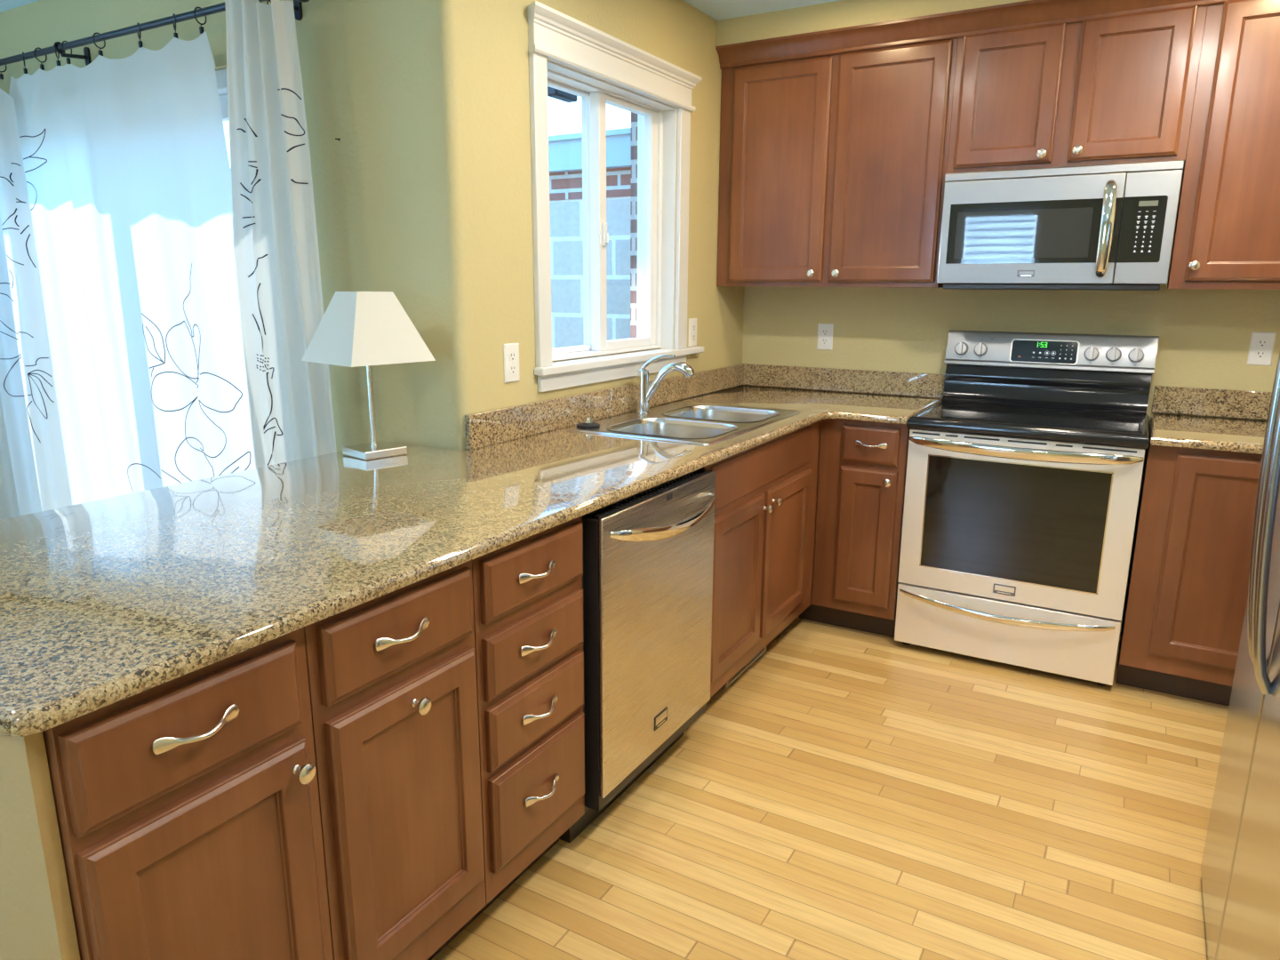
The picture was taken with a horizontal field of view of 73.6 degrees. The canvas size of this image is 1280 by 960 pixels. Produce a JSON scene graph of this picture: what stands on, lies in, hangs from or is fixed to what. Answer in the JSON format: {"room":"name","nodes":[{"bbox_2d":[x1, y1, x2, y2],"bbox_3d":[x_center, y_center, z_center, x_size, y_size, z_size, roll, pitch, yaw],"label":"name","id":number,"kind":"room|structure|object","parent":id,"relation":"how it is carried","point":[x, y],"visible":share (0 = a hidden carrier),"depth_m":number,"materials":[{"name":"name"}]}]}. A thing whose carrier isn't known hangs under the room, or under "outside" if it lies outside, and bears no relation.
{"room":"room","nodes":[
{"label":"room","id":0,"kind":"room"},
{"bbox_2d":[0,731,79,959],"bbox_3d":[-0.662,0.537,1.870,0.692,0.883,1.430,8,15,29],"label":"wall","id":1,"kind":"structure","parent":0,"point":[36,918],"depth_m":1.06,"materials":[{"name":"beige paint"}]},
{"bbox_2d":[0,0,431,451],"bbox_3d":[-2.020,-0.608,3.357,3.320,2.440,0.130,8,15,29],"label":"wall","id":2,"kind":"structure","parent":0,"point":[356,60],"depth_m":2.53,"materials":[{"name":"paint"}]},
{"bbox_2d":[0,0,309,65],"bbox_3d":[-2.003,-1.498,2.990,2.602,0.078,0.131,8,15,29],"label":"curtain rod","id":3,"kind":"object","parent":2,"relation":"attached to","point":[297,4],"visible":0.77,"depth_m":2.77,"materials":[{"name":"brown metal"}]},
{"bbox_2d":[0,64,6,79],"bbox_3d":[-2.368,-1.523,3.169,0.011,0.073,0.048,7,15,27],"label":"curtain ring","id":4,"kind":"object","parent":3,"relation":"hanging from","point":[4,70],"visible":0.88,"depth_m":3.17,"materials":[{"name":"brown metal"}]},
{"bbox_2d":[22,51,27,73],"bbox_3d":[-2.217,-1.503,3.083,0.011,0.073,0.048,-11,17,-40],"label":"curtain ring","id":5,"kind":"object","parent":3,"relation":"hanging from","point":[25,69],"visible":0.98,"depth_m":3.08,"materials":[{"name":"brown metal"}]},
{"bbox_2d":[0,88,72,519],"bbox_3d":[-2.711,-0.508,3.559,0.951,2.088,0.057,8,15,29],"label":"curtain","id":6,"kind":"object","parent":3,"relation":"hanging from","point":[34,476],"visible":0.69,"depth_m":3.40,"materials":[{"name":"white fabric"}]},
{"bbox_2d":[33,47,47,70],"bbox_3d":[-2.118,-1.489,3.027,0.012,0.073,0.048,6,14,22],"label":"curtain ring","id":7,"kind":"object","parent":3,"relation":"hanging from","point":[42,67],"visible":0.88,"depth_m":3.03,"materials":[{"name":"brown metal"}]},
{"bbox_2d":[55,50,60,65],"bbox_3d":[-2.023,-1.476,2.973,0.012,0.073,0.048,-7,15,-30],"label":"curtain ring","id":8,"kind":"object","parent":3,"relation":"hanging from","point":[58,61],"visible":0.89,"depth_m":2.98,"materials":[{"name":"brown metal"}]},
{"bbox_2d":[61,40,71,63],"bbox_3d":[-1.967,-1.469,2.941,0.012,0.073,0.048,3,13,12],"label":"curtain ring","id":9,"kind":"object","parent":3,"relation":"hanging from","point":[68,58],"visible":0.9,"depth_m":2.94,"materials":[{"name":"brown metal"}]},
{"bbox_2d":[92,32,105,55],"bbox_3d":[-1.794,-1.446,2.842,0.012,0.073,0.048,6,14,25],"label":"curtain ring","id":10,"kind":"object","parent":3,"relation":"hanging from","point":[100,53],"visible":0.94,"depth_m":2.84,"materials":[{"name":"brown metal"}]},
{"bbox_2d":[8,31,255,504],"bbox_3d":[-1.827,-0.399,3.096,1.538,2.091,0.055,8,15,31],"label":"curtain","id":11,"kind":"object","parent":3,"relation":"hanging from","point":[125,160],"visible":0.66,"depth_m":2.97,"materials":[{"name":"white fabric"}]},
{"bbox_2d":[136,22,143,47],"bbox_3d":[-1.596,-1.419,2.729,0.010,0.073,0.048,-12,18,-42],"label":"curtain ring","id":12,"kind":"object","parent":3,"relation":"hanging from","point":[140,42],"visible":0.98,"depth_m":2.73,"materials":[{"name":"brown metal"}]},
{"bbox_2d":[172,13,178,38],"bbox_3d":[-1.432,-1.397,2.635,0.011,0.073,0.048,-11,17,-40],"label":"curtain ring","id":13,"kind":"object","parent":3,"relation":"hanging from","point":[175,35],"visible":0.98,"depth_m":2.64,"materials":[{"name":"brown metal"}]},
{"bbox_2d":[193,6,206,33],"bbox_3d":[-1.320,-1.381,2.572,0.012,0.073,0.048,6,14,25],"label":"curtain ring","id":14,"kind":"object","parent":3,"relation":"hanging from","point":[201,28],"visible":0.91,"depth_m":2.57,"materials":[{"name":"brown metal"}]},
{"bbox_2d":[224,0,336,468],"bbox_3d":[-1.063,-0.320,2.605,0.382,2.162,0.049,8,15,29],"label":"curtain","id":15,"kind":"object","parent":3,"relation":"hanging from","point":[276,244],"visible":0.65,"depth_m":2.52,"materials":[{"name":"fabric"}]},
{"bbox_2d":[215,68,228,121],"bbox_3d":[-1.798,-0.389,3.279,1.830,2.050,0.100,8,15,29],"label":"door","id":16,"kind":"structure","parent":2,"relation":"in","point":[220,74],"depth_m":2.78,"materials":[{"name":"white plastic"}]},
{"bbox_2d":[0,0,840,20],"bbox_3d":[-1.417,-1.429,1.342,6.450,0.175,6.600,8,15,29],"label":"ceiling","id":17,"kind":"structure","parent":0,"point":[718,10],"depth_m":3.31,"materials":[{"name":"paint"}]},
{"bbox_3d":[-0.240,-1.987,3.301,0.375,0.070,1.800,8,15,29],"label":"roof eave","id":18,"kind":"object","parent":17,"relation":"attached to","visible":0},
{"bbox_2d":[547,86,577,103],"bbox_3d":[-0.327,-1.805,3.567,0.055,0.406,0.160,8,15,29],"label":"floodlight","id":19,"kind":"object","parent":18,"relation":"attached to","point":[552,92],"visible":0.35,"depth_m":3.58,"materials":[{"name":"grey metal"}]},
{"bbox_2d":[408,0,743,450],"bbox_3d":[-0.059,-0.609,3.289,0.130,2.490,2.000,8,15,29],"label":"wall","id":20,"kind":"structure","parent":0,"point":[471,78],"depth_m":2.50,"materials":[{"name":"paint"}]},
{"bbox_2d":[503,343,519,383],"bbox_3d":[-0.392,-0.359,2.624,0.007,0.118,0.072,8,15,29],"label":"wall outlet","id":21,"kind":"object","parent":20,"relation":"attached to","point":[510,351],"visible":1,"depth_m":2.62,"materials":[{"name":"white plastic"}]},
{"bbox_2d":[509,364,516,374],"bbox_3d":[-0.390,-0.339,2.627,0.002,0.029,0.033,8,15,29],"label":"socket","id":22,"kind":"object","parent":21,"relation":"attached to","point":[512,367],"depth_m":2.63,"materials":[{"name":"grey plastic"}]},
{"bbox_2d":[509,351,516,360],"bbox_3d":[-0.390,-0.378,2.618,0.002,0.029,0.033,8,15,29],"label":"socket","id":23,"kind":"object","parent":21,"relation":"attached to","point":[512,354],"depth_m":2.62,"materials":[{"name":"grey plastic"}]},
{"bbox_2d":[527,0,703,391],"bbox_3d":[-0.098,-0.946,3.122,0.210,1.131,1.170,8,15,29],"label":"window","id":24,"kind":"structure","parent":20,"relation":"in","point":[568,54],"depth_m":3.10,"materials":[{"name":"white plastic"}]},
{"bbox_2d":[688,318,696,346],"bbox_3d":[0.227,-0.628,3.646,0.007,0.118,0.072,8,15,29],"label":"wall outlet","id":25,"kind":"object","parent":20,"relation":"attached to","point":[692,322],"visible":1,"depth_m":3.64,"materials":[{"name":"white plastic"}]},
{"bbox_2d":[691,333,695,340],"bbox_3d":[0.229,-0.609,3.649,0.002,0.029,0.033,8,15,29],"label":"socket","id":26,"kind":"object","parent":25,"relation":"attached to","point":[693,335],"depth_m":3.65,"materials":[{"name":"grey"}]},
{"bbox_2d":[692,324,695,331],"bbox_3d":[0.229,-0.648,3.640,0.002,0.029,0.033,8,15,29],"label":"socket","id":27,"kind":"object","parent":25,"relation":"attached to","point":[693,325],"depth_m":3.64,"materials":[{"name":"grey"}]},
{"bbox_2d":[549,196,630,348],"bbox_3d":[-1.481,-0.780,5.542,4.360,1.847,0.200,8,15,29],"label":"wall","id":28,"kind":"structure","parent":0,"point":[566,233],"depth_m":4.63,"materials":[{"name":"concrete"}]},
{"bbox_2d":[549,167,630,200],"bbox_3d":[-1.479,-1.748,5.317,4.360,0.141,0.210,8,15,29],"label":"cap","id":29,"kind":"object","parent":28,"relation":"on","point":[564,185],"depth_m":4.54,"materials":[{"name":"red brick"}]},
{"bbox_2d":[548,128,631,173],"bbox_3d":[-1.498,-1.893,5.248,4.360,0.172,0.290,8,15,29],"label":"roof fascia","id":30,"kind":"object","parent":29,"relation":"attached to","point":[564,150],"depth_m":4.43,"materials":[{"name":"grey"}]},
{"bbox_2d":[630,112,637,337],"bbox_3d":[-0.100,-0.738,3.427,0.104,2.720,1.980,8,15,29],"label":"brick wall","id":31,"kind":"structure","parent":0,"point":[634,116],"depth_m":3.56,"materials":[{"name":"brick"}]},
{"bbox_2d":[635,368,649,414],"bbox_3d":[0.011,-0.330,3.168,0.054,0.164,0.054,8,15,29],"label":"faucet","id":32,"kind":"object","parent":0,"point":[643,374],"depth_m":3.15,"materials":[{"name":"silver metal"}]},
{"bbox_2d":[431,577,1228,959],"bbox_3d":[-1.429,1.039,1.906,6.150,0.120,6.600,8,15,29],"label":"floor","id":33,"kind":"structure","parent":0,"point":[852,794],"depth_m":2.24,"materials":[{"name":"brown wood"}]},
{"bbox_2d":[42,627,333,959],"bbox_3d":[-0.844,0.645,1.393,0.649,0.884,0.357,8,15,29],"label":"base cabinet","id":34,"kind":"object","parent":33,"relation":"on","point":[188,808],"visible":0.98,"depth_m":1.18,"materials":[{"name":"brown wood"}]},
{"bbox_2d":[304,560,485,959],"bbox_3d":[-0.656,0.574,1.706,0.649,0.884,0.382,8,15,29],"label":"base cabinet","id":35,"kind":"object","parent":33,"relation":"on","point":[392,676],"visible":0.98,"depth_m":1.52,"materials":[{"name":"brown wood"}]},
{"bbox_2d":[458,516,584,933],"bbox_3d":[-0.466,0.502,2.024,0.648,0.884,0.370,8,15,29],"label":"base cabinet","id":36,"kind":"object","parent":33,"relation":"on","point":[528,592],"visible":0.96,"depth_m":1.83,"materials":[{"name":"brown wood"}]},
{"bbox_2d":[559,468,717,843],"bbox_3d":[-0.173,0.418,2.428,0.661,0.872,0.628,8,15,29],"label":"dishwasher","id":37,"kind":"object","parent":33,"relation":"on","point":[648,555],"visible":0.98,"depth_m":2.19,"materials":[{"name":"silver metal"}]},
{"bbox_2d":[701,420,820,703],"bbox_3d":[0.210,0.249,3.148,0.649,0.884,1.028,8,15,29],"label":"base cabinet","id":38,"kind":"object","parent":33,"relation":"on","point":[766,492],"visible":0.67,"depth_m":2.92,"materials":[{"name":"brown wood"}]},
{"bbox_2d":[0,363,944,736],"bbox_3d":[-0.134,-0.141,2.562,1.096,0.132,3.557,10,16,35],"label":"countertop","id":39,"kind":"structure","parent":38,"relation":"on","point":[105,602],"depth_m":1.69,"materials":[{"name":"stone"}]},
{"bbox_2d":[301,291,435,460],"bbox_3d":[-0.747,-0.292,2.367,0.258,0.448,0.258,11,17,40],"label":"table lamp","id":40,"kind":"object","parent":39,"relation":"on","point":[367,329],"visible":1,"depth_m":2.28,"materials":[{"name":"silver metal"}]},
{"bbox_2d":[635,353,695,414],"bbox_3d":[0.092,-0.353,3.146,0.219,0.219,0.054,3,13,11],"label":"kitchen faucet","id":41,"kind":"object","parent":39,"relation":"on","point":[645,391],"visible":1,"depth_m":3.14,"materials":[{"name":"silver metal"}]},
{"bbox_2d":[566,400,801,445],"bbox_3d":[0.185,-0.129,3.059,0.526,0.180,0.827,8,15,29],"label":"sink","id":42,"kind":"object","parent":39,"relation":"in","point":[683,421],"visible":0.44,"depth_m":3.04,"materials":[{"name":"silver metal"}]},
{"bbox_2d":[576,416,599,428],"bbox_3d":[-0.173,-0.197,2.875,0.080,0.033,0.080,8,15,29],"label":"stopper","id":43,"kind":"object","parent":42,"relation":"on","point":[588,422],"visible":1,"depth_m":2.86,"materials":[{"name":"black plastic"}]},
{"bbox_2d":[606,417,738,439],"bbox_3d":[0.109,-0.088,2.878,0.393,0.180,0.338,8,15,29],"label":"basin","id":44,"kind":"object","parent":42,"relation":"in","point":[664,428],"depth_m":3.00,"materials":[{"name":"silver metal"}]},
{"bbox_2d":[661,405,781,422],"bbox_3d":[0.303,-0.162,3.203,0.393,0.180,0.348,8,15,29],"label":"basin","id":45,"kind":"object","parent":42,"relation":"in","point":[717,413],"depth_m":3.32,"materials":[{"name":"silver metal"}]},
{"bbox_2d":[722,646,766,687],"bbox_3d":[0.388,0.653,3.148,0.015,0.088,0.365,8,15,29],"label":"vent grille","id":46,"kind":"object","parent":38,"relation":"attached to","point":[736,676],"visible":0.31,"depth_m":3.14,"materials":[{"name":"beige"}]},
{"bbox_2d":[799,418,909,637],"bbox_3d":[0.957,0.146,3.615,0.416,0.884,0.649,8,15,29],"label":"base cabinet","id":47,"kind":"object","parent":33,"relation":"on","point":[862,465],"visible":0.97,"depth_m":3.35,"materials":[{"name":"brown wood"}]},
{"bbox_2d":[894,329,1159,686],"bbox_3d":[1.462,0.063,3.271,0.771,1.203,0.684,8,15,29],"label":"electric range","id":48,"kind":"object","parent":33,"relation":"on","point":[1022,487],"visible":1,"depth_m":3.10,"materials":[{"name":"silver metal"}]},
{"bbox_2d":[906,400,1149,448],"bbox_3d":[1.458,-0.220,3.197,0.771,0.048,0.572,8,15,29],"label":"cooktop","id":49,"kind":"object","parent":48,"relation":"in","point":[1079,426],"depth_m":3.07,"materials":[{"name":"grey glass"}]},
{"bbox_2d":[1115,420,1262,705],"bbox_3d":[2.230,0.314,2.906,0.968,0.884,0.618,8,15,29],"label":"base cabinet","id":50,"kind":"object","parent":33,"relation":"on","point":[1187,592],"visible":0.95,"depth_m":2.81,"materials":[{"name":"brown wood"}]},
{"bbox_2d":[1150,385,1271,454],"bbox_3d":[2.233,-0.180,2.786,0.974,0.132,0.650,8,15,29],"label":"countertop","id":51,"kind":"structure","parent":50,"relation":"on","point":[1233,420],"depth_m":3.11,"materials":[{"name":"stone"}]},
{"bbox_2d":[1200,351,1279,959],"bbox_3d":[1.416,0.217,1.310,0.804,1.775,0.921,8,15,29],"label":"refrigerator","id":52,"kind":"object","parent":33,"relation":"on","point":[1240,868],"visible":1,"depth_m":1.53,"materials":[{"name":"grey metal"}]},
{"bbox_2d":[715,0,1029,46],"bbox_3d":[1.562,-1.723,3.012,2.720,0.118,0.365,8,15,29],"label":"wall","id":53,"kind":"structure","parent":0,"point":[843,13],"depth_m":3.28,"materials":[{"name":"paint"}]},
{"bbox_2d":[742,171,1279,632],"bbox_3d":[1.751,-0.637,3.449,2.870,2.490,0.150,8,15,29],"label":"wall","id":54,"kind":"structure","parent":0,"point":[1204,335],"depth_m":3.50,"materials":[{"name":"paint"}]},
{"bbox_2d":[816,323,833,350],"bbox_3d":[0.843,-0.652,3.897,0.072,0.118,0.007,8,15,29],"label":"wall outlet","id":55,"kind":"object","parent":54,"relation":"attached to","point":[825,331],"visible":1,"depth_m":3.90,"materials":[{"name":"white plastic"}]},
{"bbox_2d":[821,337,828,344],"bbox_3d":[0.842,-0.632,3.900,0.033,0.029,0.002,8,15,29],"label":"socket","id":56,"kind":"object","parent":55,"relation":"attached to","point":[824,340],"depth_m":3.90,"materials":[{"name":"grey plastic"}]},
{"bbox_2d":[821,328,828,335],"bbox_3d":[0.842,-0.671,3.891,0.033,0.029,0.002,8,15,29],"label":"socket","id":57,"kind":"object","parent":55,"relation":"attached to","point":[824,332],"depth_m":3.89,"materials":[{"name":"grey plastic"}]},
{"bbox_2d":[716,37,958,287],"bbox_3d":[0.815,-1.272,3.563,0.948,0.912,0.358,8,15,29],"label":"upper cabinet","id":58,"kind":"object","parent":54,"relation":"attached to","point":[833,168],"visible":0.94,"depth_m":3.42,"materials":[{"name":"brown wood"}]},
{"bbox_2d":[715,0,1231,68],"bbox_3d":[1.490,-1.598,2.896,2.695,0.076,0.060,8,15,29],"label":"crown molding","id":59,"kind":"structure","parent":58,"relation":"attached to","point":[1029,13],"depth_m":3.13,"materials":[{"name":"brown wood"}]},
{"bbox_2d":[947,5,1207,173],"bbox_3d":[1.555,-1.375,3.095,0.766,0.494,0.358,8,15,29],"label":"upper cabinet","id":60,"kind":"object","parent":54,"relation":"attached to","point":[1119,89],"visible":0.97,"depth_m":2.96,"materials":[{"name":"brown wood"}]},
{"bbox_2d":[936,160,1183,290],"bbox_3d":[1.539,-0.921,3.174,0.755,0.422,0.412,8,15,29],"label":"microwave","id":61,"kind":"object","parent":60,"relation":"attached to","point":[1110,227],"visible":1,"depth_m":3.03,"materials":[{"name":"silver metal"}]},
{"bbox_2d":[1133,210,1156,252],"bbox_3d":[1.711,-0.842,2.902,0.054,0.134,0.002,8,15,29],"label":"keypad","id":62,"kind":"object","parent":61,"relation":"attached to","point":[1144,221],"depth_m":2.90,"materials":[{"name":"grey plastic"}]},
{"bbox_2d":[1167,0,1279,289],"bbox_3d":[2.307,-1.070,2.713,0.978,0.912,0.358,8,15,29],"label":"upper cabinet","id":63,"kind":"object","parent":54,"relation":"attached to","point":[1227,234],"visible":0.98,"depth_m":2.78,"materials":[{"name":"brown wood"}]},
{"bbox_2d":[1247,331,1276,365],"bbox_3d":[2.247,-0.474,3.095,0.072,0.118,0.007,8,15,29],"label":"wall outlet","id":64,"kind":"object","parent":54,"relation":"attached to","point":[1261,344],"visible":1,"depth_m":3.09,"materials":[{"name":"white plastic"}]},
{"bbox_2d":[1255,350,1266,358],"bbox_3d":[2.245,-0.454,3.097,0.033,0.029,0.002,8,15,29],"label":"socket","id":65,"kind":"object","parent":64,"relation":"attached to","point":[1259,354],"depth_m":3.10,"materials":[{"name":"grey plastic"}]},
{"bbox_2d":[1256,339,1268,347],"bbox_3d":[2.246,-0.493,3.088,0.033,0.029,0.002,8,15,29],"label":"socket","id":66,"kind":"object","parent":64,"relation":"attached to","point":[1260,343],"depth_m":3.09,"materials":[{"name":"grey plastic"}]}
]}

